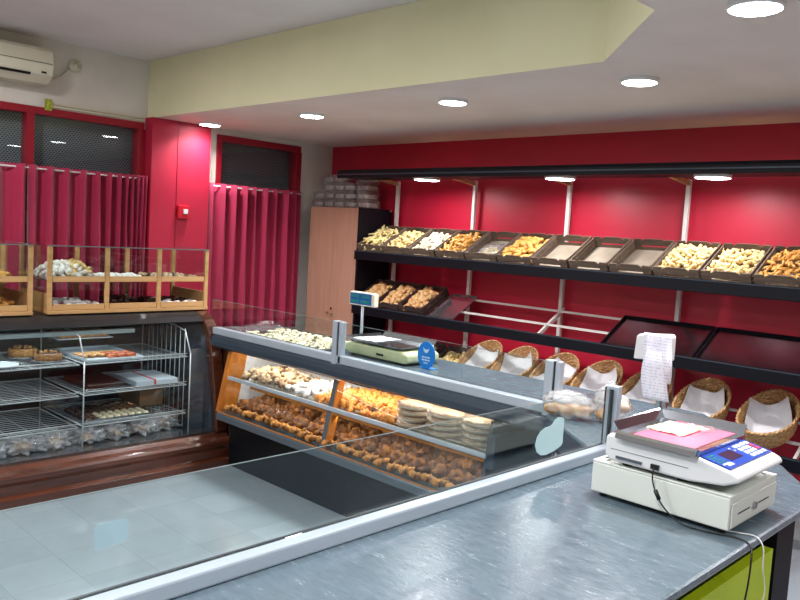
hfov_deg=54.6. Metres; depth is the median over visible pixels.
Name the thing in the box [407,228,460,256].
wooden crate
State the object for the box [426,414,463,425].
tart
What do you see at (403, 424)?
tart
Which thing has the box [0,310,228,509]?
display case
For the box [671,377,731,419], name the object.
wicker basket
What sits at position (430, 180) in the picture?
diffuser
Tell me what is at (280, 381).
cookie
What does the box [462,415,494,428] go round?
tart
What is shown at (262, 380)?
cookie
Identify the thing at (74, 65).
air vent
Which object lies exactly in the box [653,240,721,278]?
wooden crate
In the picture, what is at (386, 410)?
pastry
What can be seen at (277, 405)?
croissant
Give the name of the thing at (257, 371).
cookie
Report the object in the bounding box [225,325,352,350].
baking tray
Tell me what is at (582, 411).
bread roll
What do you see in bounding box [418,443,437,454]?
croissant
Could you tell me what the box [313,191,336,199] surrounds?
pack
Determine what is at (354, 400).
pastry
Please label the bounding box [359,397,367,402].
pastry
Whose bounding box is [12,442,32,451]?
bun
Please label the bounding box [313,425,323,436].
croissant
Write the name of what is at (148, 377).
box
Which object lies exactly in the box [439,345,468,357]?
wooden crate
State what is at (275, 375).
cookie
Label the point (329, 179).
pack
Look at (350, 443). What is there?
croissant
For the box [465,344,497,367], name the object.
paper liner
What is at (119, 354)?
tart
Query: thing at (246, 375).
cookie
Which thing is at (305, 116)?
diffuser
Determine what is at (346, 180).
pack
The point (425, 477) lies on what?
pastry twist
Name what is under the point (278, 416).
croissant
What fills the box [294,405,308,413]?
croissant
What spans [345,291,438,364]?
scale
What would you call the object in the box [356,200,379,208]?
pack
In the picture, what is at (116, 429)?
bun
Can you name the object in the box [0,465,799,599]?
floor
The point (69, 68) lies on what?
pipe
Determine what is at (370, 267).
shelving
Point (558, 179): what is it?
diffuser
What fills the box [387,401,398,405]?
pastry
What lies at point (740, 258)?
snacks
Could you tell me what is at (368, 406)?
pastry
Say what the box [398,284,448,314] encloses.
wooden crate
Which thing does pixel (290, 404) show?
croissant
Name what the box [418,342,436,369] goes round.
round tag
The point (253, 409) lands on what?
croissant
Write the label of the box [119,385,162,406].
carton
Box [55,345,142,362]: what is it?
serving tray
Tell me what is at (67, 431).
plastic bag
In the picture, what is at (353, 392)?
pastry
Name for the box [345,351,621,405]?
countertop
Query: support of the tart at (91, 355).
on the serving tray at (67, 350)
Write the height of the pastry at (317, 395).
0.050 m
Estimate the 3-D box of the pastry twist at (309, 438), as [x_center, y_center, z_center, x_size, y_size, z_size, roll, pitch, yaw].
[-0.547,0.844,4.751,0.099,0.060,0.059,5,5,23]
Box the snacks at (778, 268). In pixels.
[776,267,786,270]
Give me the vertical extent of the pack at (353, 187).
0.081 m
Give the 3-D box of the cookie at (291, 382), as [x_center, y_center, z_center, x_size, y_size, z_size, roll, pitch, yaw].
[-0.727,0.550,5.109,0.078,0.063,0.078,6,6,27]
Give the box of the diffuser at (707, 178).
[695,177,729,179]
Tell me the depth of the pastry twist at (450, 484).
3.96 m
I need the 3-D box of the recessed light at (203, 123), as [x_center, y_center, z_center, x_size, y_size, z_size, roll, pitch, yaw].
[-1.540,-1.423,6.283,0.176,0.022,0.176,8,7,44]
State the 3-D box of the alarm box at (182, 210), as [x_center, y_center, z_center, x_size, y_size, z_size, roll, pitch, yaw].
[-1.778,-0.721,6.359,0.044,0.110,0.100,8,7,44]
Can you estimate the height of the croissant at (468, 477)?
0.096 m
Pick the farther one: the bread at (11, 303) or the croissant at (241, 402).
the croissant at (241, 402)
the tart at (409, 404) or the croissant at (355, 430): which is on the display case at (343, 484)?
the croissant at (355, 430)
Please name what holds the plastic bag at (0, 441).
on the display case at (52, 474)
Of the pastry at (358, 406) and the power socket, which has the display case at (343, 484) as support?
the pastry at (358, 406)
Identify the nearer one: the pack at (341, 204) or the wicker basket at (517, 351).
the wicker basket at (517, 351)
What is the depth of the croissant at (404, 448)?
4.45 m
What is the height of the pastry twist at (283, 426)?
0.057 m
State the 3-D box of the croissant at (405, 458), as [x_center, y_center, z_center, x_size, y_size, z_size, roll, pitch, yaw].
[0.038,0.898,4.335,0.144,0.089,0.083,0,6,-33]
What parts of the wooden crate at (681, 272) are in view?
board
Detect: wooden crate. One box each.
[356,226,405,251]
[363,279,399,307]
[377,282,423,310]
[381,227,432,254]
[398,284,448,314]
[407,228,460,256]
[434,230,490,258]
[434,342,447,354]
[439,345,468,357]
[464,231,520,261]
[496,233,555,264]
[531,234,592,267]
[568,236,632,271]
[609,238,675,274]
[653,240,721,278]
[701,243,772,283]
[753,245,799,287]
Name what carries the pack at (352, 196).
on the pack at (347, 203)
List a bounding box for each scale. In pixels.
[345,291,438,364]
[606,408,781,485]
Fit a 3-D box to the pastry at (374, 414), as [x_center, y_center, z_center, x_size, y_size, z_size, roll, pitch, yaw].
[-0.136,0.658,4.459,0.077,0.042,0.046,2,5,-17]
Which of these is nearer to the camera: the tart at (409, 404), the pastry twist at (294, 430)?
the tart at (409, 404)
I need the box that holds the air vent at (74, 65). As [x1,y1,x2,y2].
[68,59,81,71]
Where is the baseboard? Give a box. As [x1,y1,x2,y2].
[554,452,799,540]
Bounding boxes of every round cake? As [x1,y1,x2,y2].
[3,344,36,358]
[30,350,65,362]
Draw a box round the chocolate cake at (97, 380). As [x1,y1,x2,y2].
[64,372,124,389]
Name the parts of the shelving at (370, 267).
panel, canopy arm, post, canopy arm, post, cross rail, cross rail, shelf arm, canopy arm, post, shelf, shelf, canopy arm, post, cross rail, shelf, cross rail, shelf arm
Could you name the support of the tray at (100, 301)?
on the bread box at (42, 302)
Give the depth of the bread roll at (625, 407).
3.42 m
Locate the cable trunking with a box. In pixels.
[52,102,144,121]
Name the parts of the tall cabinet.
door, door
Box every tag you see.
[45,99,51,110]
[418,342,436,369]
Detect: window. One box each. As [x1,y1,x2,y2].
[0,101,145,287]
[215,134,301,191]
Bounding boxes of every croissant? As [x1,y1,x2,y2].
[235,399,250,410]
[240,401,258,410]
[249,404,263,414]
[255,397,264,403]
[256,405,269,414]
[260,396,280,405]
[261,408,277,415]
[267,411,286,421]
[269,403,283,407]
[275,405,289,413]
[279,414,295,422]
[280,400,289,404]
[286,408,297,415]
[286,417,302,427]
[287,402,300,408]
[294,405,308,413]
[296,418,311,428]
[299,413,315,421]
[301,422,320,434]
[305,408,321,419]
[313,417,321,424]
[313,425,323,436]
[320,412,326,422]
[320,431,339,440]
[335,424,351,432]
[335,433,350,446]
[338,413,358,424]
[343,435,360,449]
[348,421,360,427]
[349,427,363,434]
[350,439,369,450]
[351,430,369,439]
[360,424,375,431]
[361,442,379,453]
[366,434,381,442]
[368,428,382,434]
[370,445,392,458]
[378,437,391,444]
[383,431,395,437]
[383,441,397,449]
[385,450,402,463]
[391,435,402,443]
[393,452,415,466]
[395,444,410,453]
[396,437,412,447]
[404,456,425,471]
[405,440,422,450]
[411,447,421,457]
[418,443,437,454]
[418,461,437,475]
[422,451,437,462]
[431,455,450,464]
[431,463,450,478]
[436,448,444,456]
[440,441,458,455]
[443,469,464,484]
[446,452,460,461]
[447,458,460,469]
[454,472,478,483]
[456,456,475,472]
[466,460,483,474]
[474,469,481,476]
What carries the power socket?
attached to the scale at (730, 460)
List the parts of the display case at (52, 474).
floor plate, arched frame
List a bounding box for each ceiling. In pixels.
[0,0,419,60]
[148,0,799,146]
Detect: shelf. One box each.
[0,349,79,371]
[0,378,78,405]
[0,407,77,438]
[43,398,184,427]
[44,369,186,395]
[45,343,187,364]
[49,327,112,339]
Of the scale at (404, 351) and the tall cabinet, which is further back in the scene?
the tall cabinet
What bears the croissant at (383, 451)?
on the display case at (343, 484)
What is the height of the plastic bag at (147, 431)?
0.136 m
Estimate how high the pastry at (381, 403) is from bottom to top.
0.049 m
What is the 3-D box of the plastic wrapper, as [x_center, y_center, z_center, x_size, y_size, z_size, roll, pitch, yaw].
[0.949,0.405,2.456,0.100,0.013,0.100,8,7,44]
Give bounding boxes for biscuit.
[301,383,308,388]
[301,389,310,393]
[303,392,310,397]
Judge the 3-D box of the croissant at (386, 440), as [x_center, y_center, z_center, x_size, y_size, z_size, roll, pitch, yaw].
[-0.080,0.857,4.584,0.085,0.096,0.147,6,6,32]
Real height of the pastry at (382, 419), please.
0.064 m
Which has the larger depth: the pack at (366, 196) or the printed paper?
the pack at (366, 196)
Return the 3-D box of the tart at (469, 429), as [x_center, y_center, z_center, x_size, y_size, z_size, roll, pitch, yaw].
[0.422,0.663,4.030,0.211,0.032,0.211,-1,7,-43]
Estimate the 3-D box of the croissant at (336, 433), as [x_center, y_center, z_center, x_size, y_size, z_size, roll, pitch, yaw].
[-0.414,0.838,4.770,0.146,0.090,0.083,1,5,-21]
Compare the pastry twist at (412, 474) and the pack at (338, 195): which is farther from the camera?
the pack at (338, 195)
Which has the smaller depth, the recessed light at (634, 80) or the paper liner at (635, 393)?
the recessed light at (634, 80)
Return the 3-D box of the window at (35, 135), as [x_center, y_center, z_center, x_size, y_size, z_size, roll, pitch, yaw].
[-3.124,-0.593,5.305,0.180,1.608,2.830,8,7,44]
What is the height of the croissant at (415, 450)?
0.092 m
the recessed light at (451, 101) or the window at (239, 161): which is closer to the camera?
the recessed light at (451, 101)
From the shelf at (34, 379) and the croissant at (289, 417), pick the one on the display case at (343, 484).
the croissant at (289, 417)
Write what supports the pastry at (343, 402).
on the display case at (343, 484)
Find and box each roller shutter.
[0,110,132,174]
[221,143,289,189]
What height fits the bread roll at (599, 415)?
0.060 m
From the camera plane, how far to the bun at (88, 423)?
5.31 m
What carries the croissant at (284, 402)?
on the display case at (343, 484)
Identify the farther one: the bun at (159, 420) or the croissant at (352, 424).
the bun at (159, 420)
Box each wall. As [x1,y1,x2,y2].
[0,29,332,370]
[330,122,799,481]
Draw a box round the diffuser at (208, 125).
[200,124,218,126]
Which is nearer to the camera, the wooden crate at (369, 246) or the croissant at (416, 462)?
the croissant at (416, 462)
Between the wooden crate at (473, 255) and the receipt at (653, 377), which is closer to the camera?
the receipt at (653, 377)
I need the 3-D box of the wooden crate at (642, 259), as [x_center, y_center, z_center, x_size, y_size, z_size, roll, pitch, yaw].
[1.570,-0.276,5.020,0.285,0.248,0.347,8,7,44]
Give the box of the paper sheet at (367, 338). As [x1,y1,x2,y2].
[354,336,399,341]
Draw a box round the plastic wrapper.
[680,422,719,432]
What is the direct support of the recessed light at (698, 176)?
attached to the shelving at (370, 267)
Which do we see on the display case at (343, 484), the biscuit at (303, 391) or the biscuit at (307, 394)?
the biscuit at (307, 394)
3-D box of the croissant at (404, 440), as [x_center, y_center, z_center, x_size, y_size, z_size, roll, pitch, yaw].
[0.044,0.840,4.514,0.083,0.094,0.146,8,7,44]
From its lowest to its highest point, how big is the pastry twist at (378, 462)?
0.060 m
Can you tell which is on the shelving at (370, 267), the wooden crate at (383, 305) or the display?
the wooden crate at (383, 305)
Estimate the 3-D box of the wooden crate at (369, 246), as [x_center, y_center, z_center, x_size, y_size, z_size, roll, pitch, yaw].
[-0.153,-0.522,6.701,0.285,0.248,0.347,8,7,44]
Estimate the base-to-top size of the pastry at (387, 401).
0.058 m
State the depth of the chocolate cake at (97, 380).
5.21 m
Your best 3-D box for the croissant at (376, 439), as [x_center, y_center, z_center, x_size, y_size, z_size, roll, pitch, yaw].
[-0.154,0.852,4.647,0.083,0.095,0.149,6,6,30]
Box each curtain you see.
[0,162,24,290]
[26,164,147,300]
[205,183,300,327]
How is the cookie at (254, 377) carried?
on the display case at (343, 484)
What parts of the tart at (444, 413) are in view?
foil dish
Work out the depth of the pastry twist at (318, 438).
4.69 m
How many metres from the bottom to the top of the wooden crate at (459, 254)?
0.248 m
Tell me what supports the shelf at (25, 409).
attached to the wire rack
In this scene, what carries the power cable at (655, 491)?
attached to the scale at (730, 460)
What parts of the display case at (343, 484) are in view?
filler panel, panel, sill, screen post, post, glass rail, screen post, post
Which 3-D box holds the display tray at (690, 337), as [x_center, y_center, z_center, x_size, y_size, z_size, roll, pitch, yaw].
[1.649,0.233,4.988,0.625,0.193,0.322,8,7,44]
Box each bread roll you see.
[543,402,561,413]
[559,404,577,416]
[573,406,592,418]
[596,408,602,420]
[620,400,631,413]
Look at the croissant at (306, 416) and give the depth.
5.07 m
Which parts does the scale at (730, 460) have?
rating plate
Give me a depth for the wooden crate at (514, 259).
5.60 m
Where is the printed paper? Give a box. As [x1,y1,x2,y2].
[646,421,703,435]
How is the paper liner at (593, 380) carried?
in the wicker basket at (578, 379)
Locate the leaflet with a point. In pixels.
(697, 439)
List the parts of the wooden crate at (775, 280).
board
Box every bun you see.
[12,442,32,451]
[46,436,62,446]
[80,431,92,441]
[81,423,96,429]
[105,427,121,435]
[131,423,147,431]
[154,419,165,427]
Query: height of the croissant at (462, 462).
0.096 m
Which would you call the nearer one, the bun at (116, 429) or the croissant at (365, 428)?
the croissant at (365, 428)
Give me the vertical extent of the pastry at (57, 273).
0.036 m
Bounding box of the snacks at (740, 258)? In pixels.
[737,256,748,263]
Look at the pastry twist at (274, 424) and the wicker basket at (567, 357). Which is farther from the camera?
the wicker basket at (567, 357)
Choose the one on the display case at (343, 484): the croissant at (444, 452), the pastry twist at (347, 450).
the pastry twist at (347, 450)
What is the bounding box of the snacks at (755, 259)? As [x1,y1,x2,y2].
[752,258,759,265]
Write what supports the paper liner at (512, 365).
in the wicker basket at (517, 351)
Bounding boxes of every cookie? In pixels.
[241,372,250,379]
[251,369,262,375]
[251,375,258,380]
[258,372,266,379]
[259,377,266,383]
[265,377,272,383]
[271,373,280,380]
[276,379,284,387]
[280,382,287,389]
[286,378,295,385]
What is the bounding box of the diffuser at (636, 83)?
[623,80,656,86]
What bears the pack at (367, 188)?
on the pack at (366, 196)
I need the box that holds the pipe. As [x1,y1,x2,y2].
[51,68,69,80]
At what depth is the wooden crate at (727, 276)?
4.56 m
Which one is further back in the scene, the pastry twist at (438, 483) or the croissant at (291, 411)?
the croissant at (291, 411)
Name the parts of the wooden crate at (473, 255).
board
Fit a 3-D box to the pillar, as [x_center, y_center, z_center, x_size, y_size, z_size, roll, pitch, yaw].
[-1.878,-0.211,6.447,0.122,2.500,0.530,8,7,44]
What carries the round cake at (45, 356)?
on the wire rack
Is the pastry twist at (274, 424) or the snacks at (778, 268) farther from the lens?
the pastry twist at (274, 424)
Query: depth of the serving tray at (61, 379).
5.15 m
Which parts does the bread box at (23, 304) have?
post, glass, drawer, drawer, board, post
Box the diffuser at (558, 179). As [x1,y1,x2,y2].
[546,178,573,180]
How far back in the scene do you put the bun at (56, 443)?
4.88 m
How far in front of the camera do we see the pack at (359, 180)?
6.93 m
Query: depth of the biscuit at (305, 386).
5.00 m
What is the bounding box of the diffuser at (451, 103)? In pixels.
[440,101,465,105]
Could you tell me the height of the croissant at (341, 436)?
0.088 m
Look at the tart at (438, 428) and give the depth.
4.10 m
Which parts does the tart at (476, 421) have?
foil dish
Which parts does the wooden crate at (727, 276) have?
board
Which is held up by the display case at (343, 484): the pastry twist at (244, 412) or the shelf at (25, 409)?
the pastry twist at (244, 412)
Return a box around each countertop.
[0,384,799,599]
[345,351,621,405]
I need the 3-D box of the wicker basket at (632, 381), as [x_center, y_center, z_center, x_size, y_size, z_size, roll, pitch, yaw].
[1.581,0.611,5.017,0.346,0.318,0.388,4,5,12]
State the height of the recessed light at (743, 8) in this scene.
0.022 m
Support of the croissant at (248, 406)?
on the display case at (343, 484)
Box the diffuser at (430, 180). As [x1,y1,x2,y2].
[415,179,437,181]
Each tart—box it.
[87,353,96,357]
[96,353,104,356]
[107,353,117,357]
[117,353,126,356]
[127,352,135,356]
[396,407,428,416]
[396,412,426,422]
[396,419,427,429]
[397,399,433,410]
[425,420,463,431]
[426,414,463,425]
[426,427,462,438]
[427,407,465,419]
[460,435,486,447]
[461,423,489,434]
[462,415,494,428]
[462,429,488,441]
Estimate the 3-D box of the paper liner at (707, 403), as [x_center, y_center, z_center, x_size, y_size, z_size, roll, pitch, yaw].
[1.853,0.650,4.765,0.247,0.244,0.294,7,6,38]
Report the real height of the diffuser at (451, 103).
0.005 m
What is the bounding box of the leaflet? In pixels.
[634,421,734,448]
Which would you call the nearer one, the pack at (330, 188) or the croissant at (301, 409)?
the croissant at (301, 409)
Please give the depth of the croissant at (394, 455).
4.37 m
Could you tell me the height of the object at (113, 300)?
0.044 m
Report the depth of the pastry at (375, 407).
4.54 m
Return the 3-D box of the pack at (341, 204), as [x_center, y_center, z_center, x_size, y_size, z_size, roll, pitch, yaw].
[-0.513,-0.892,7.203,0.193,0.089,0.136,-1,6,-40]
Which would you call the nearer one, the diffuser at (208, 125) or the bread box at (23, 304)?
the bread box at (23, 304)
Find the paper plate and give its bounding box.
[0,361,18,368]
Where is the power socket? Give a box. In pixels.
[650,463,659,470]
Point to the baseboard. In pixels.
(797, 522)
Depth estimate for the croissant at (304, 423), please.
4.92 m
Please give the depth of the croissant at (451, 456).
4.26 m
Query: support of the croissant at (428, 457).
on the display case at (343, 484)
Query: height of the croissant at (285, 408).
0.090 m
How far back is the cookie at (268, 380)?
5.16 m
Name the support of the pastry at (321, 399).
on the display case at (343, 484)
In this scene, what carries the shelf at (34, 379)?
attached to the wire rack
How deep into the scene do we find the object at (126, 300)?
5.52 m
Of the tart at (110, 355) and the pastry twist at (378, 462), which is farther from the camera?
the tart at (110, 355)
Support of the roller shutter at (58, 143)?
attached to the window at (35, 135)
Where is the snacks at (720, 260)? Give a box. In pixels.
[717,257,724,263]
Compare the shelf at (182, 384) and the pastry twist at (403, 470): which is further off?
the shelf at (182, 384)
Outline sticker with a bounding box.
[535,417,563,454]
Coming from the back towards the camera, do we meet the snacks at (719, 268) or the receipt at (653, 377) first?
the snacks at (719, 268)
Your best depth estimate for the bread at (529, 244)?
5.57 m
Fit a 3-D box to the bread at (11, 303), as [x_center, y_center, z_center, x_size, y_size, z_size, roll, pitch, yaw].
[-2.450,0.022,4.866,0.082,0.040,0.044,6,5,26]
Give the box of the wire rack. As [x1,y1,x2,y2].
[0,323,190,447]
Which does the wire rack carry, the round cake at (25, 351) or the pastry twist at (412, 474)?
the round cake at (25, 351)
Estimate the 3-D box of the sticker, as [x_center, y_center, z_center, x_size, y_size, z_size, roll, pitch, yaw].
[0.506,0.462,2.621,0.001,0.121,0.167,8,7,44]
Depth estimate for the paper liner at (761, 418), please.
4.57 m
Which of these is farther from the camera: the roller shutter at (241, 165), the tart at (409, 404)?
the roller shutter at (241, 165)
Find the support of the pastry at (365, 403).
on the display case at (343, 484)
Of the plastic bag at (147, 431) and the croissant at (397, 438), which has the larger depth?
the plastic bag at (147, 431)
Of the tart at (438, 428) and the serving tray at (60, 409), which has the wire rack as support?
the serving tray at (60, 409)
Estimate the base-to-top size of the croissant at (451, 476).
0.092 m
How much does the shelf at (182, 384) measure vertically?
0.009 m
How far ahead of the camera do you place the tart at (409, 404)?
4.28 m
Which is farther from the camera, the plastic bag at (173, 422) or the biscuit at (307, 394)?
the plastic bag at (173, 422)
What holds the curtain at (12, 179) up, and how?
hanging from the curtain rod at (0, 164)
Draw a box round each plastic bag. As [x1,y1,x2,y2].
[0,431,48,455]
[0,441,6,458]
[34,428,75,449]
[62,424,107,443]
[65,418,112,432]
[92,419,134,440]
[98,418,136,428]
[115,415,163,435]
[139,411,180,430]
[479,242,503,259]
[541,380,632,419]
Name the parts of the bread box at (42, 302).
post, post, post, drawer, drawer, post, glass, board, post, drawer, drawer, post, post, drawer, drawer, post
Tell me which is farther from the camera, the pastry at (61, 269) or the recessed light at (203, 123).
the recessed light at (203, 123)
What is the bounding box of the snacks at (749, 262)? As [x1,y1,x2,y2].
[743,260,752,265]
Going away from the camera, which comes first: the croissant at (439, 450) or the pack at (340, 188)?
the croissant at (439, 450)
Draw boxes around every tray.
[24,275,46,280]
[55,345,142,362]
[56,400,153,422]
[57,377,132,392]
[89,300,137,302]
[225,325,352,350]
[427,293,478,319]
[600,315,715,356]
[694,327,799,373]
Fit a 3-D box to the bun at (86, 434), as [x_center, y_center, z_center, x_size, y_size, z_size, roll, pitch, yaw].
[-2.048,0.892,5.070,0.080,0.063,0.116,2,5,-20]
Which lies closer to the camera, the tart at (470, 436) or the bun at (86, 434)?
the tart at (470, 436)
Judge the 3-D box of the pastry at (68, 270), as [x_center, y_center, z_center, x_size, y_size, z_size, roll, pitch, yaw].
[-2.162,-0.190,5.055,0.039,0.047,0.040,7,6,38]
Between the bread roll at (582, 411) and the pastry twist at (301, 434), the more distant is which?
the pastry twist at (301, 434)
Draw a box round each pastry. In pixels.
[54,271,61,275]
[57,265,65,272]
[65,267,71,273]
[79,270,87,274]
[313,393,320,400]
[318,394,324,403]
[340,399,346,409]
[342,394,350,399]
[346,398,354,407]
[347,404,354,411]
[348,390,357,397]
[351,398,357,405]
[354,402,363,409]
[355,393,363,400]
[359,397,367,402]
[359,404,370,410]
[359,408,371,417]
[363,401,372,407]
[370,411,381,417]
[372,401,385,407]
[373,402,379,409]
[377,412,389,423]
[383,399,389,406]
[383,406,390,413]
[385,414,394,423]
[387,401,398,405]
[389,408,397,414]
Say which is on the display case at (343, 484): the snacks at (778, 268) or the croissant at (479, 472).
the croissant at (479, 472)
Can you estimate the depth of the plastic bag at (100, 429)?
5.07 m
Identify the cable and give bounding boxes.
[652,468,752,599]
[727,531,764,599]
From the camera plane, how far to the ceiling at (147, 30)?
4.87 m
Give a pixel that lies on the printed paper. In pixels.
(669, 426)
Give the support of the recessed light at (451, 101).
in the ceiling at (523, 68)
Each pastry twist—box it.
[223,404,236,411]
[232,406,242,413]
[242,410,252,417]
[246,411,260,418]
[255,414,267,422]
[265,417,275,424]
[270,420,280,427]
[280,422,290,430]
[287,426,300,434]
[296,430,311,438]
[305,433,317,442]
[316,436,321,443]
[321,438,336,447]
[336,443,345,451]
[341,446,356,455]
[353,450,369,458]
[362,454,378,462]
[373,458,389,467]
[386,462,401,471]
[398,466,414,474]
[408,470,421,480]
[420,473,436,482]
[430,478,448,487]
[445,482,457,487]
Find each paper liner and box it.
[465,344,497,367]
[500,351,531,374]
[530,357,576,381]
[579,366,616,391]
[622,378,669,402]
[680,384,723,416]
[745,396,791,432]
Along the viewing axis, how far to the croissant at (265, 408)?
5.22 m
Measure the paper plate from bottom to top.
0.010 m
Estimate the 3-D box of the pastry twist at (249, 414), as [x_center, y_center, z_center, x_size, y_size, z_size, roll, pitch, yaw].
[-0.991,0.776,5.210,0.100,0.056,0.060,4,5,3]
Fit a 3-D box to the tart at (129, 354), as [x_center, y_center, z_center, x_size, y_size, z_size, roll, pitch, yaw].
[-1.818,0.368,5.243,0.070,0.030,0.070,8,7,44]
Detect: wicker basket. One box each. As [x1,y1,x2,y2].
[457,340,502,368]
[491,346,538,376]
[529,352,579,385]
[570,360,622,392]
[622,372,672,404]
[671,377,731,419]
[735,389,799,448]
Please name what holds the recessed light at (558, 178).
attached to the shelving at (370, 267)
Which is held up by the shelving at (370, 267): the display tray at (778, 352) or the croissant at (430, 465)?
the display tray at (778, 352)
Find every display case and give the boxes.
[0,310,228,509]
[211,299,621,516]
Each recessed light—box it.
[199,121,220,126]
[299,112,323,118]
[413,177,439,181]
[438,97,467,105]
[544,176,575,180]
[621,75,658,86]
[693,174,731,179]
[726,0,785,16]
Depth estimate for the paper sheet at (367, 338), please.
4.93 m
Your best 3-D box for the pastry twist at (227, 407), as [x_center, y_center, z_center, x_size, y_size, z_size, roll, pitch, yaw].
[-1.181,0.748,5.390,0.100,0.060,0.059,3,5,-5]
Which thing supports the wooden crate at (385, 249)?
on the shelving at (370, 267)
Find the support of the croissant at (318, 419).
on the display case at (343, 484)
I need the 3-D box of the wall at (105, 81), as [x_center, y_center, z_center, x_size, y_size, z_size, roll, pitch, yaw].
[-3.656,-0.401,4.831,0.200,2.945,8.200,8,7,44]
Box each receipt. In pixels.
[641,351,668,402]
[643,332,672,383]
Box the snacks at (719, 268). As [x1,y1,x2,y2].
[716,267,726,270]
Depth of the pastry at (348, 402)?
4.62 m
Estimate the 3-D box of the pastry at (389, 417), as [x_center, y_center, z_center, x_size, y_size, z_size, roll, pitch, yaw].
[-0.052,0.669,4.383,0.077,0.051,0.049,7,6,36]
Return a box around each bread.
[7,300,14,305]
[508,247,515,252]
[527,241,532,248]
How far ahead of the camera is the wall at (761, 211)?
5.57 m
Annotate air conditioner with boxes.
[0,39,53,86]
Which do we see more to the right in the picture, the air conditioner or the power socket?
the power socket
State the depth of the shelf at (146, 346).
5.40 m
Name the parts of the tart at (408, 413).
foil dish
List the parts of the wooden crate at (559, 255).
board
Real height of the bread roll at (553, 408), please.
0.052 m
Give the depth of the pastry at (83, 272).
5.10 m
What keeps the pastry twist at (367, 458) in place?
on the display case at (343, 484)
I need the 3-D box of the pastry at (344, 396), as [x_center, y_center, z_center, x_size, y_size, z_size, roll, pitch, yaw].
[-0.327,0.597,4.706,0.085,0.055,0.053,2,5,-15]
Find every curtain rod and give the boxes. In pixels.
[0,164,140,178]
[214,185,303,194]
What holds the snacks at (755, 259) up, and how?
on the snacks
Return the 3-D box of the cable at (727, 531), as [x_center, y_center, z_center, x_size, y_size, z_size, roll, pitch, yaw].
[0.953,0.838,2.163,0.123,0.376,0.030,5,5,21]
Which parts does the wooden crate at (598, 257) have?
board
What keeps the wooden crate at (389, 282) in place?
on the shelving at (370, 267)
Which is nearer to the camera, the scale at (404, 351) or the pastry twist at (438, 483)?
the pastry twist at (438, 483)
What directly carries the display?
on the countertop at (538, 530)
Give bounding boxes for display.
[634,333,675,410]
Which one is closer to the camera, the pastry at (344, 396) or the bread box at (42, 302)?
the pastry at (344, 396)
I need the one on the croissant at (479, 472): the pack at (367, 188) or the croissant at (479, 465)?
the croissant at (479, 465)
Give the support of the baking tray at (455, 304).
on the shelving at (370, 267)
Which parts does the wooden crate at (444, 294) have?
board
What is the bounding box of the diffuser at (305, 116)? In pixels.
[301,115,322,118]
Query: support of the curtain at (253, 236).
hanging from the curtain rod at (214, 185)
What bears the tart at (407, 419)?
on the tart at (403, 424)
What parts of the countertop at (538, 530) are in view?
glass rail, screen post, cash drawer, panel, drawer, leg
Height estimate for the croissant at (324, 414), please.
0.095 m
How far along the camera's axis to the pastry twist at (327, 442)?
4.63 m
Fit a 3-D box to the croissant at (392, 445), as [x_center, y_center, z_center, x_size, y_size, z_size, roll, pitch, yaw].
[-0.023,0.871,4.522,0.148,0.096,0.083,2,5,-15]
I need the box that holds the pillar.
[143,117,210,296]
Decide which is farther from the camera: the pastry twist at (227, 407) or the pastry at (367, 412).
the pastry twist at (227, 407)
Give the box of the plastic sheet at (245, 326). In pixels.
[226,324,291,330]
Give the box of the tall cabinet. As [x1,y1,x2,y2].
[303,207,391,390]
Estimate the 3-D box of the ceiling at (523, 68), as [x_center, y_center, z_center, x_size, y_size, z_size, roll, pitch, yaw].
[-0.272,-1.172,1.494,9.100,0.444,8.200,8,7,44]
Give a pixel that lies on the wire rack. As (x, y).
(143, 345)
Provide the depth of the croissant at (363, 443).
4.55 m
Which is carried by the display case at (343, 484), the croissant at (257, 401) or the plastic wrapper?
the croissant at (257, 401)
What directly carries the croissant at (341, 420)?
on the croissant
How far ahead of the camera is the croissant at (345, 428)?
4.83 m
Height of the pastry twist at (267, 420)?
0.062 m
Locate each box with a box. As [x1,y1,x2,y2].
[0,241,34,315]
[18,241,209,314]
[114,370,177,385]
[176,205,188,218]
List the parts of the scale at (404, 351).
display panel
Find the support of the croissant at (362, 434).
on the display case at (343, 484)
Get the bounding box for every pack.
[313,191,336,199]
[313,198,332,206]
[323,183,345,192]
[323,199,346,206]
[324,175,346,183]
[324,191,347,200]
[333,175,355,183]
[333,191,356,200]
[333,199,355,207]
[334,183,355,192]
[343,183,366,192]
[343,191,366,200]
[344,199,367,207]
[356,180,379,183]
[356,182,379,192]
[356,191,379,200]
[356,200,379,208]
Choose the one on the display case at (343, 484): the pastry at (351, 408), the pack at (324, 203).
the pastry at (351, 408)
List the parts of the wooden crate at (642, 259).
board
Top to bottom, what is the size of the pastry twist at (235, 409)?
0.058 m
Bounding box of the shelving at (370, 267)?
[336,159,799,474]
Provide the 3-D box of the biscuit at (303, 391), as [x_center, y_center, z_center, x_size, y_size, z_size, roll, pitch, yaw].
[-0.593,0.581,4.895,0.064,0.038,0.044,1,5,-23]
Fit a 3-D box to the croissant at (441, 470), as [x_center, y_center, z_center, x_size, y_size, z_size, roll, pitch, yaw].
[0.225,0.924,4.159,0.083,0.092,0.147,6,5,25]
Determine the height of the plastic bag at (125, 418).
0.136 m

